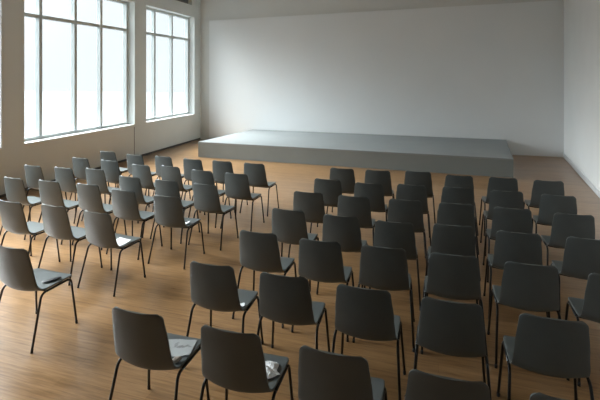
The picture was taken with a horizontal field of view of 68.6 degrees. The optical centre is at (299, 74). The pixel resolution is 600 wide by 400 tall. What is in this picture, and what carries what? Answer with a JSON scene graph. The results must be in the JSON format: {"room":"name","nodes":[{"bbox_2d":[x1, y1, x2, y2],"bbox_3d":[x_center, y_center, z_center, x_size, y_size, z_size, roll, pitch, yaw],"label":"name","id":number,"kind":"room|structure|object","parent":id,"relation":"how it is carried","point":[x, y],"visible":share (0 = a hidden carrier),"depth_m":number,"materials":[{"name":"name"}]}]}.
{"room":"assembly chamber","nodes":[
{"label":"assembly chamber","id":0,"kind":"room"},
{"bbox_2d":[0,0,200,194],"bbox_3d":[-6.131,-0.475,5.674,0.340,5.450,20.362,0,0,15],"label":"wall","id":1,"kind":"structure","parent":0,"point":[149,137],"depth_m":10.56,"materials":[{"name":"paint"}]},
{"bbox_2d":[24,0,134,144],"bbox_3d":[-4.954,-0.296,10.028,0.347,3.267,3.373,0,0,15],"label":"window","id":2,"kind":"structure","parent":1,"relation":"in","point":[39,137],"depth_m":9.91,"materials":[{"name":"paint"}]},
{"bbox_2d":[0,138,199,197],"bbox_3d":[-5.997,2.175,5.498,0.010,0.050,19.892,0,0,15],"label":"baseboard","id":3,"kind":"structure","parent":1,"relation":"attached to","point":[27,188],"depth_m":12.28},
{"bbox_2d":[146,7,194,123],"bbox_3d":[-4.036,-0.296,13.454,0.347,3.267,2.705,0,0,15],"label":"window","id":4,"kind":"structure","parent":1,"relation":"in","point":[153,118],"depth_m":13.74,"materials":[{"name":"paint"}]},
{"bbox_2d":[0,139,599,399],"bbox_3d":[-1.173,2.300,3.921,11.650,0.200,20.592,0,0,18],"label":"floor","id":5,"kind":"structure","parent":0,"point":[69,360],"depth_m":4.16,"materials":[{"name":"brown wood"}]},
{"bbox_2d":[0,177,41,239],"bbox_3d":[-3.821,1.795,6.166,0.500,0.814,0.468,0,0,21],"label":"shell chair","id":6,"kind":"object","parent":5,"relation":"on","point":[15,190],"visible":0.83,"depth_m":5.97,"materials":[{"name":"plastic"}]},
{"bbox_2d":[0,199,60,261],"bbox_3d":[-3.131,1.795,5.056,0.500,0.814,0.468,0,0,21],"label":"shell chair","id":7,"kind":"object","parent":5,"relation":"on","point":[13,219],"visible":0.85,"depth_m":4.87,"materials":[{"name":"plastic"}]},
{"bbox_2d":[0,245,77,353],"bbox_3d":[-2.278,1.795,3.768,0.500,0.814,0.468,0,0,19],"label":"shell chair","id":8,"kind":"object","parent":5,"relation":"on","point":[17,272],"visible":0.98,"depth_m":3.58,"materials":[{"name":"plastic"}]},
{"bbox_2d":[42,276,61,282],"bbox_3d":[-2.132,1.757,3.780,0.153,0.022,0.062,0,0,-33],"label":"pouch","id":9,"kind":"object","parent":8,"relation":"on","point":[53,278],"visible":1,"depth_m":3.77,"materials":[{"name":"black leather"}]},
{"bbox_2d":[23,165,68,211],"bbox_3d":[-4.040,1.795,6.965,0.500,0.814,0.468,0,0,21],"label":"shell chair","id":10,"kind":"object","parent":5,"relation":"on","point":[33,174],"visible":0.52,"depth_m":6.78,"materials":[{"name":"plastic"}]},
{"bbox_2d":[33,180,78,244],"bbox_3d":[-3.244,1.795,5.997,0.500,0.814,0.468,0,0,20],"label":"shell chair","id":11,"kind":"object","parent":5,"relation":"on","point":[50,191],"visible":0.82,"depth_m":5.81,"materials":[{"name":"plastic"}]},
{"bbox_2d":[54,167,77,223],"bbox_3d":[-3.489,1.795,6.815,0.500,0.814,0.468,0,0,22],"label":"shell chair","id":12,"kind":"object","parent":5,"relation":"on","point":[64,177],"visible":0.59,"depth_m":6.61,"materials":[{"name":"plastic"}]},
{"bbox_2d":[38,204,102,284],"bbox_3d":[-2.562,1.795,4.896,0.500,0.814,0.468,0,0,21],"label":"shell chair","id":13,"kind":"object","parent":5,"relation":"on","point":[56,223],"visible":0.88,"depth_m":4.71,"materials":[{"name":"plastic"}]},
{"bbox_2d":[69,157,109,199],"bbox_3d":[-3.628,1.795,7.605,0.500,0.814,0.468,0,0,22],"label":"shell chair","id":14,"kind":"object","parent":5,"relation":"on","point":[79,164],"visible":0.53,"depth_m":7.42,"materials":[{"name":"plastic"}]},
{"bbox_2d":[72,183,126,249],"bbox_3d":[-2.644,1.795,5.817,0.500,0.814,0.468,0,0,20],"label":"shell chair","id":15,"kind":"object","parent":5,"relation":"on","point":[89,196],"visible":0.85,"depth_m":5.63,"materials":[{"name":"plastic"}]},
{"bbox_2d":[81,168,119,220],"bbox_3d":[-2.977,1.795,6.734,0.500,0.814,0.468,0,0,22],"label":"shell chair","id":16,"kind":"object","parent":5,"relation":"on","point":[97,177],"visible":0.68,"depth_m":6.54,"materials":[{"name":"plastic"}]},
{"bbox_2d":[101,160,120,187],"bbox_3d":[-3.042,1.795,7.376,0.500,0.814,0.468,0,0,21],"label":"shell chair","id":17,"kind":"object","parent":5,"relation":"on","point":[111,169],"visible":0.52,"depth_m":7.17,"materials":[{"name":"plastic"}]},
{"bbox_2d":[77,210,145,296],"bbox_3d":[-1.989,1.795,4.665,0.500,0.814,0.468,0,0,21],"label":"shell chair","id":18,"kind":"object","parent":5,"relation":"on","point":[99,229],"visible":0.99,"depth_m":4.48,"materials":[{"name":"plastic"}]},
{"bbox_2d":[116,237,129,245],"bbox_3d":[-1.906,1.759,4.644,0.190,0.033,0.150,0,0,33],"label":"sheet","id":19,"kind":"object","parent":18,"relation":"on","point":[120,241],"visible":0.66,"depth_m":4.66,"materials":[{"name":"white paper"}]},
{"bbox_2d":[100,151,132,187],"bbox_3d":[-3.428,1.795,8.205,0.500,0.814,0.468,0,0,22],"label":"shell chair","id":20,"kind":"object","parent":5,"relation":"on","point":[111,156],"visible":0.46,"depth_m":8.01,"materials":[{"name":"plastic"}]},
{"bbox_2d":[106,189,162,259],"bbox_3d":[-2.073,1.795,5.527,0.500,0.814,0.468,0,0,20],"label":"shell chair","id":21,"kind":"object","parent":5,"relation":"on","point":[124,203],"visible":0.91,"depth_m":5.34,"materials":[{"name":"plastic"}]},
{"bbox_2d":[115,175,164,237],"bbox_3d":[-2.268,1.795,6.235,0.500,0.814,0.468,0,0,22],"label":"shell chair","id":22,"kind":"object","parent":5,"relation":"on","point":[126,183],"visible":0.57,"depth_m":6.03,"materials":[{"name":"plastic"}]},
{"bbox_2d":[126,154,160,195],"bbox_3d":[-2.814,1.795,7.883,0.500,0.814,0.468,0,0,23],"label":"shell chair","id":23,"kind":"object","parent":5,"relation":"on","point":[131,159],"visible":0.42,"depth_m":7.70,"materials":[{"name":"plastic"}]},
{"bbox_2d":[132,164,155,218],"bbox_3d":[-2.390,1.795,7.021,0.500,0.814,0.468,0,0,24],"label":"shell chair","id":24,"kind":"object","parent":5,"relation":"on","point":[143,172],"visible":0.66,"depth_m":6.82,"materials":[{"name":"plastic"}]},
{"bbox_2d":[109,307,209,399],"bbox_3d":[-0.901,1.795,2.800,0.500,0.814,0.468,0,0,17],"label":"shell chair","id":25,"kind":"object","parent":5,"relation":"on","point":[141,340],"visible":0.94,"depth_m":2.61,"materials":[{"name":"plastic"}]},
{"bbox_2d":[172,356,181,362],"bbox_3d":[-0.758,1.751,2.709,0.056,0.036,0.051,0,0,18],"label":"stone","id":26,"kind":"object","parent":25,"relation":"on","point":[175,359],"visible":0.96,"depth_m":2.70,"materials":[{"name":"beige stone"}]},
{"bbox_2d":[168,339,196,356],"bbox_3d":[-0.807,1.764,2.849,0.240,0.018,0.170,0,0,3],"label":"leaflet","id":27,"kind":"object","parent":25,"relation":"on","point":[178,347],"visible":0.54,"depth_m":2.85,"materials":[{"name":"white paper"}]},
{"bbox_2d":[152,156,190,198],"bbox_3d":[-2.259,1.795,7.721,0.500,0.814,0.468,0,0,24],"label":"shell chair","id":28,"kind":"object","parent":5,"relation":"on","point":[159,160],"visible":0.41,"depth_m":7.56,"materials":[{"name":"plastic"}]},
{"bbox_2d":[150,179,199,243],"bbox_3d":[-1.704,1.795,6.027,0.500,0.814,0.468,0,0,20],"label":"shell chair","id":29,"kind":"object","parent":5,"relation":"on","point":[162,187],"visible":0.48,"depth_m":5.84,"materials":[{"name":"plastic"}]},
{"bbox_2d":[148,195,204,268],"bbox_3d":[-1.471,1.795,5.269,0.500,0.814,0.468,0,0,18],"label":"shell chair","id":30,"kind":"object","parent":5,"relation":"on","point":[168,211],"visible":1,"depth_m":5.09,"materials":[{"name":"plastic"}]},
{"bbox_2d":[161,165,200,212],"bbox_3d":[-1.901,1.795,6.912,0.500,0.814,0.468,0,0,24],"label":"shell chair","id":31,"kind":"object","parent":5,"relation":"on","point":[168,173],"visible":0.58,"depth_m":6.71,"materials":[{"name":"plastic"}]},
{"bbox_2d":[181,158,217,199],"bbox_3d":[-1.709,1.795,7.485,0.500,0.814,0.468,0,0,22],"label":"shell chair","id":32,"kind":"object","parent":5,"relation":"on","point":[189,165],"visible":0.41,"depth_m":7.31,"materials":[{"name":"plastic"}]},
{"bbox_2d":[188,169,231,227],"bbox_3d":[-1.360,1.795,6.625,0.500,0.814,0.468,0,0,21],"label":"shell chair","id":33,"kind":"object","parent":5,"relation":"on","point":[198,176],"visible":0.41,"depth_m":6.43,"materials":[{"name":"plastic"}]},
{"bbox_2d":[188,183,238,249],"bbox_3d":[-1.139,1.795,5.815,0.500,0.814,0.468,0,0,22],"label":"shell chair","id":34,"kind":"object","parent":5,"relation":"on","point":[206,197],"visible":1,"depth_m":5.63,"materials":[{"name":"plastic"}]},
{"bbox_2d":[186,261,263,344],"bbox_3d":[-0.595,1.795,3.451,0.500,0.814,0.468,0,0,16],"label":"shell chair","id":35,"kind":"object","parent":5,"relation":"on","point":[213,287],"visible":0.98,"depth_m":3.27,"materials":[{"name":"plastic"}]},
{"bbox_2d":[212,160,247,212],"bbox_3d":[-1.191,1.795,7.326,0.500,0.814,0.468,0,0,21],"label":"shell chair","id":36,"kind":"object","parent":5,"relation":"on","point":[219,168],"visible":0.55,"depth_m":7.15,"materials":[{"name":"plastic"}]},
{"bbox_2d":[220,172,264,231],"bbox_3d":[-0.835,1.795,6.427,0.500,0.814,0.468,0,0,20],"label":"shell chair","id":37,"kind":"object","parent":5,"relation":"on","point":[237,186],"visible":0.99,"depth_m":6.24,"materials":[{"name":"plastic"}]},
{"bbox_2d":[199,325,293,399],"bbox_3d":[-0.324,1.795,2.611,0.500,0.814,0.468,0,0,17],"label":"shell chair","id":38,"kind":"object","parent":5,"relation":"on","point":[231,360],"visible":1,"depth_m":2.42,"materials":[{"name":"plastic"}]},
{"bbox_2d":[265,361,279,378],"bbox_3d":[-0.210,1.751,2.624,0.179,0.044,0.159,0,0,-12],"label":"tissue","id":39,"kind":"object","parent":38,"relation":"on","point":[271,367],"visible":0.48,"depth_m":2.61,"materials":[{"name":"white paper"}]},
{"bbox_2d":[240,163,278,215],"bbox_3d":[-0.653,1.795,7.137,0.500,0.814,0.468,0,0,20],"label":"shell chair","id":40,"kind":"object","parent":5,"relation":"on","point":[256,173],"visible":0.86,"depth_m":6.95,"materials":[{"name":"plastic"}]},
{"bbox_2d":[232,230,296,327],"bbox_3d":[-0.309,1.795,4.109,0.500,0.814,0.468,0,0,18],"label":"shell chair","id":41,"kind":"object","parent":5,"relation":"on","point":[260,252],"visible":0.98,"depth_m":3.92,"materials":[{"name":"plastic"}]},
{"bbox_2d":[257,272,329,351],"bbox_3d":[-0.057,1.795,3.272,0.500,0.814,0.468,0,0,16],"label":"shell chair","id":42,"kind":"object","parent":5,"relation":"on","point":[283,299],"visible":0.96,"depth_m":3.08,"materials":[{"name":"plastic"}]},
{"bbox_2d":[272,208,318,291],"bbox_3d":[-0.059,1.795,4.759,0.500,0.814,0.468,0,0,18],"label":"shell chair","id":43,"kind":"object","parent":5,"relation":"on","point":[289,226],"visible":0.79,"depth_m":4.57,"materials":[{"name":"plastic"}]},
{"bbox_2d":[288,191,331,257],"bbox_3d":[0.154,1.795,5.442,0.500,0.814,0.468,0,0,16],"label":"shell chair","id":44,"kind":"object","parent":5,"relation":"on","point":[311,204],"visible":0.61,"depth_m":5.24,"materials":[{"name":"plastic"}]},
{"bbox_2d":[291,238,353,341],"bbox_3d":[0.224,1.795,3.912,0.500,0.814,0.468,0,0,16],"label":"shell chair","id":45,"kind":"object","parent":5,"relation":"on","point":[319,261],"visible":0.94,"depth_m":3.72,"materials":[{"name":"plastic"}]},
{"bbox_2d":[310,178,341,232],"bbox_3d":[0.422,1.795,6.092,0.500,0.814,0.468,0,0,15],"label":"shell chair","id":46,"kind":"object","parent":5,"relation":"on","point":[331,190],"visible":0.52,"depth_m":5.89,"materials":[{"name":"plastic"}]},
{"bbox_2d":[326,168,354,213],"bbox_3d":[0.683,1.795,6.772,0.500,0.814,0.468,0,0,16],"label":"shell chair","id":47,"kind":"object","parent":5,"relation":"on","point":[346,177],"visible":0.52,"depth_m":6.57,"materials":[{"name":"plastic"}]},
{"bbox_2d":[316,214,367,294],"bbox_3d":[0.463,1.795,4.562,0.500,0.814,0.468,0,0,16],"label":"shell chair","id":48,"kind":"object","parent":5,"relation":"on","point":[344,230],"visible":0.73,"depth_m":4.36,"materials":[{"name":"plastic"}]},
{"bbox_2d":[298,345,387,399],"bbox_3d":[0.232,1.795,2.419,0.500,0.814,0.468,0,0,18],"label":"shell chair","id":49,"kind":"object","parent":5,"relation":"on","point":[322,375],"visible":1,"depth_m":2.22,"materials":[{"name":"plastic"}]},
{"bbox_2d":[198,130,513,177],"bbox_3d":[1.468,1.995,11.940,7.932,0.410,2.983,0,0,18],"label":"stage","id":50,"kind":"object","parent":5,"relation":"on","point":[463,156],"visible":1,"depth_m":10.98,"materials":[{"name":"paint"}]},
{"bbox_2d":[337,195,375,244],"bbox_3d":[0.672,1.795,5.262,0.500,0.814,0.468,0,0,16],"label":"shell chair","id":51,"kind":"object","parent":5,"relation":"on","point":[348,206],"visible":0.56,"depth_m":5.06,"materials":[{"name":"plastic"}]},
{"bbox_2d":[332,284,405,399],"bbox_3d":[0.478,1.795,3.090,0.500,0.814,0.468,0,0,17],"label":"shell chair","id":52,"kind":"object","parent":5,"relation":"on","point":[361,313],"visible":1,"depth_m":2.90,"materials":[{"name":"plastic"}]},
{"bbox_2d":[354,182,387,221],"bbox_3d":[0.940,1.795,5.873,0.500,0.814,0.468,0,0,15],"label":"shell chair","id":53,"kind":"object","parent":5,"relation":"on","point":[374,192],"visible":0.66,"depth_m":5.67,"materials":[{"name":"plastic"}]},
{"bbox_2d":[365,170,394,198],"bbox_3d":[1.188,1.795,6.633,0.500,0.814,0.468,0,0,14],"label":"shell chair","id":54,"kind":"object","parent":5,"relation":"on","point":[371,176],"visible":0.48,"depth_m":6.43,"materials":[{"name":"plastic"}]},
{"bbox_2d":[352,245,414,351],"bbox_3d":[0.730,1.795,3.773,0.500,0.814,0.468,0,0,15],"label":"shell chair","id":55,"kind":"object","parent":5,"relation":"on","point":[382,268],"visible":0.97,"depth_m":3.58,"materials":[{"name":"plastic"}]},
{"bbox_2d":[369,220,420,310],"bbox_3d":[0.947,1.795,4.383,0.500,0.814,0.468,0,0,14],"label":"shell chair","id":56,"kind":"object","parent":5,"relation":"on","point":[386,234],"visible":0.63,"depth_m":4.18,"materials":[{"name":"plastic"}]},
{"bbox_2d":[387,198,426,259],"bbox_3d":[1.226,1.795,5.124,0.500,0.814,0.468,0,0,14],"label":"shell chair","id":57,"kind":"object","parent":5,"relation":"on","point":[401,211],"visible":0.65,"depth_m":4.92,"materials":[{"name":"plastic"}]},
{"bbox_2d":[396,184,430,245],"bbox_3d":[1.468,1.795,5.793,0.500,0.814,0.468,0,0,15],"label":"shell chair","id":58,"kind":"object","parent":5,"relation":"on","point":[404,192],"visible":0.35,"depth_m":5.59,"materials":[{"name":"plastic"}]},
{"bbox_2d":[404,171,435,223],"bbox_3d":[1.765,1.795,6.561,0.500,0.814,0.468,0,0,16],"label":"shell chair","id":59,"kind":"object","parent":5,"relation":"on","point":[411,177],"visible":0.45,"depth_m":6.35,"materials":[{"name":"plastic"}]},
{"bbox_2d":[404,369,490,399],"bbox_3d":[0.747,1.795,2.241,0.500,0.814,0.468,0,0,17],"label":"shell chair","id":60,"kind":"object","parent":5,"relation":"on","point":[421,385],"visible":1,"depth_m":2.03,"materials":[{"name":"plastic"}]},
{"bbox_2d":[425,223,479,304],"bbox_3d":[1.476,1.795,4.294,0.500,0.814,0.468,0,0,14],"label":"shell chair","id":61,"kind":"object","parent":5,"relation":"on","point":[446,239],"visible":0.59,"depth_m":4.09,"materials":[{"name":"plastic"}]},
{"bbox_2d":[414,297,491,399],"bbox_3d":[0.998,1.795,2.920,0.500,0.814,0.468,0,0,17],"label":"shell chair","id":62,"kind":"object","parent":5,"relation":"on","point":[457,329],"visible":1,"depth_m":2.73,"materials":[{"name":"plastic"}]},
{"bbox_2d":[421,252,488,362],"bbox_3d":[1.250,1.795,3.623,0.500,0.814,0.468,0,0,15],"label":"shell chair","id":63,"kind":"object","parent":5,"relation":"on","point":[456,277],"visible":0.99,"depth_m":3.43,"materials":[{"name":"plastic"}]},
{"bbox_2d":[437,186,478,254],"bbox_3d":[2.009,1.795,5.663,0.500,0.814,0.468,0,0,15],"label":"shell chair","id":64,"kind":"object","parent":5,"relation":"on","point":[456,195],"visible":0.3,"depth_m":5.45,"materials":[{"name":"plastic"}]},
{"bbox_2d":[437,202,480,280],"bbox_3d":[1.746,1.795,4.984,0.500,0.814,0.468,0,0,14],"label":"shell chair","id":65,"kind":"object","parent":5,"relation":"on","point":[448,213],"visible":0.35,"depth_m":4.78,"materials":[{"name":"plastic"}]},
{"bbox_2d":[444,175,478,235],"bbox_3d":[2.261,1.795,6.302,0.500,0.814,0.468,0,0,15],"label":"shell chair","id":66,"kind":"object","parent":5,"relation":"on","point":[450,180],"visible":0.31,"depth_m":6.09,"materials":[{"name":"plastic"}]},
{"bbox_2d":[479,177,517,235],"bbox_3d":[2.806,1.795,6.174,0.500,0.814,0.468,0,0,14],"label":"shell chair","id":67,"kind":"object","parent":5,"relation":"on","point":[501,184],"visible":0.44,"depth_m":5.98,"materials":[{"name":"plastic"}]},
{"bbox_2d":[480,190,523,255],"bbox_3d":[2.541,1.795,5.492,0.500,0.814,0.468,0,0,15],"label":"shell chair","id":68,"kind":"object","parent":5,"relation":"on","point":[506,199],"visible":0.46,"depth_m":5.30,"materials":[{"name":"plastic"}]},
{"bbox_2d":[483,206,532,282],"bbox_3d":[2.286,1.795,4.811,0.500,0.814,0.468,0,0,17],"label":"shell chair","id":69,"kind":"object","parent":5,"relation":"on","point":[505,219],"visible":0.56,"depth_m":4.62,"materials":[{"name":"plastic"}]},
{"bbox_2d":[483,230,547,317],"bbox_3d":[1.997,1.795,4.101,0.500,0.814,0.468,0,0,17],"label":"shell chair","id":70,"kind":"object","parent":5,"relation":"on","point":[524,248],"visible":0.73,"depth_m":3.91,"materials":[{"name":"plastic"}]},
{"bbox_2d":[487,261,569,380],"bbox_3d":[1.763,1.795,3.452,0.500,0.814,0.468,0,0,16],"label":"shell chair","id":71,"kind":"object","parent":5,"relation":"on","point":[528,287],"visible":0.98,"depth_m":3.27,"materials":[{"name":"plastic"}]},
{"bbox_2d":[524,180,563,209],"bbox_3d":[3.332,1.795,6.002,0.500,0.814,0.468,0,0,15],"label":"shell chair","id":72,"kind":"object","parent":5,"relation":"on","point":[540,187],"visible":0.54,"depth_m":5.82,"materials":[{"name":"plastic"}]},
{"bbox_2d":[497,313,593,399],"bbox_3d":[1.517,1.795,2.731,0.500,0.814,0.468,0,0,17],"label":"shell chair","id":73,"kind":"object","parent":5,"relation":"on","point":[559,348],"visible":1,"depth_m":2.54,"materials":[{"name":"plastic"}]},
{"bbox_2d":[529,392,566,399],"bbox_3d":[1.243,1.795,2.092,0.500,0.814,0.468,0,0,16],"label":"shell chair","id":74,"kind":"object","parent":5,"relation":"on","point":[534,396],"visible":1,"depth_m":1.92,"materials":[{"name":"plastic"}]},
{"bbox_2d":[532,194,576,232],"bbox_3d":[3.068,1.795,5.297,0.500,0.814,0.468,0,0,20],"label":"shell chair","id":75,"kind":"object","parent":5,"relation":"on","point":[549,205],"visible":0.61,"depth_m":5.12,"materials":[{"name":"plastic"}]},
{"bbox_2d":[541,212,594,265],"bbox_3d":[2.805,1.795,4.611,0.500,0.814,0.468,0,0,16],"label":"shell chair","id":76,"kind":"object","parent":5,"relation":"on","point":[564,226],"visible":0.65,"depth_m":4.42,"materials":[{"name":"plastic"}]},
{"bbox_2d":[551,236,599,311],"bbox_3d":[2.540,1.795,3.950,0.500,0.814,0.468,0,0,18],"label":"shell chair","id":77,"kind":"object","parent":5,"relation":"on","point":[581,258],"visible":0.85,"depth_m":3.78,"materials":[{"name":"plastic"}]},
{"bbox_2d":[565,273,599,386],"bbox_3d":[2.269,1.795,3.250,0.500,0.814,0.468,0,0,18],"label":"shell chair","id":78,"kind":"object","parent":5,"relation":"on","point":[588,308],"visible":0.94,"depth_m":3.13,"materials":[{"name":"plastic"}]},
{"bbox_2d":[201,0,554,138],"bbox_3d":[1.873,-0.475,13.608,11.808,5.450,0.311,0,0,18],"label":"wall","id":79,"kind":"structure","parent":0,"point":[211,10],"depth_m":14.25,"materials":[{"name":"paint"}]},
{"bbox_2d":[209,0,563,156],"bbox_3d":[1.990,0.098,13.389,10.644,4.205,0.054,0,0,18],"label":"wall panel","id":80,"kind":"object","parent":79,"relation":"attached to","point":[489,71],"visible":0.79,"depth_m":13.04,"materials":[{"name":"paint"}]},
{"bbox_2d":[564,0,599,190],"bbox_3d":[3.790,-0.475,3.828,0.300,5.450,17.252,0,0,23],"label":"wall","id":81,"kind":"structure","parent":0,"point":[581,17],"depth_m":9.40,"materials":[{"name":"paint"}]},
{"bbox_2d":[563,153,599,197],"bbox_3d":[3.644,2.145,3.891,0.018,0.110,17.152,0,0,23],"label":"baseboard","id":82,"kind":"structure","parent":81,"relation":"attached to","point":[597,192],"depth_m":9.21,"materials":[{"name":"paint"}]},
{"label":"outside","id":83,"kind":"structure","parent":0,"visible":0},
{"bbox_2d":[24,91,184,136],"bbox_3d":[-47.708,2.600,24.404,93.458,0.200,93.802,0,0,18],"label":"ground","id":84,"kind":"structure","parent":83,"point":[56,105],"depth_m":32.83,"materials":[{"name":"white"}]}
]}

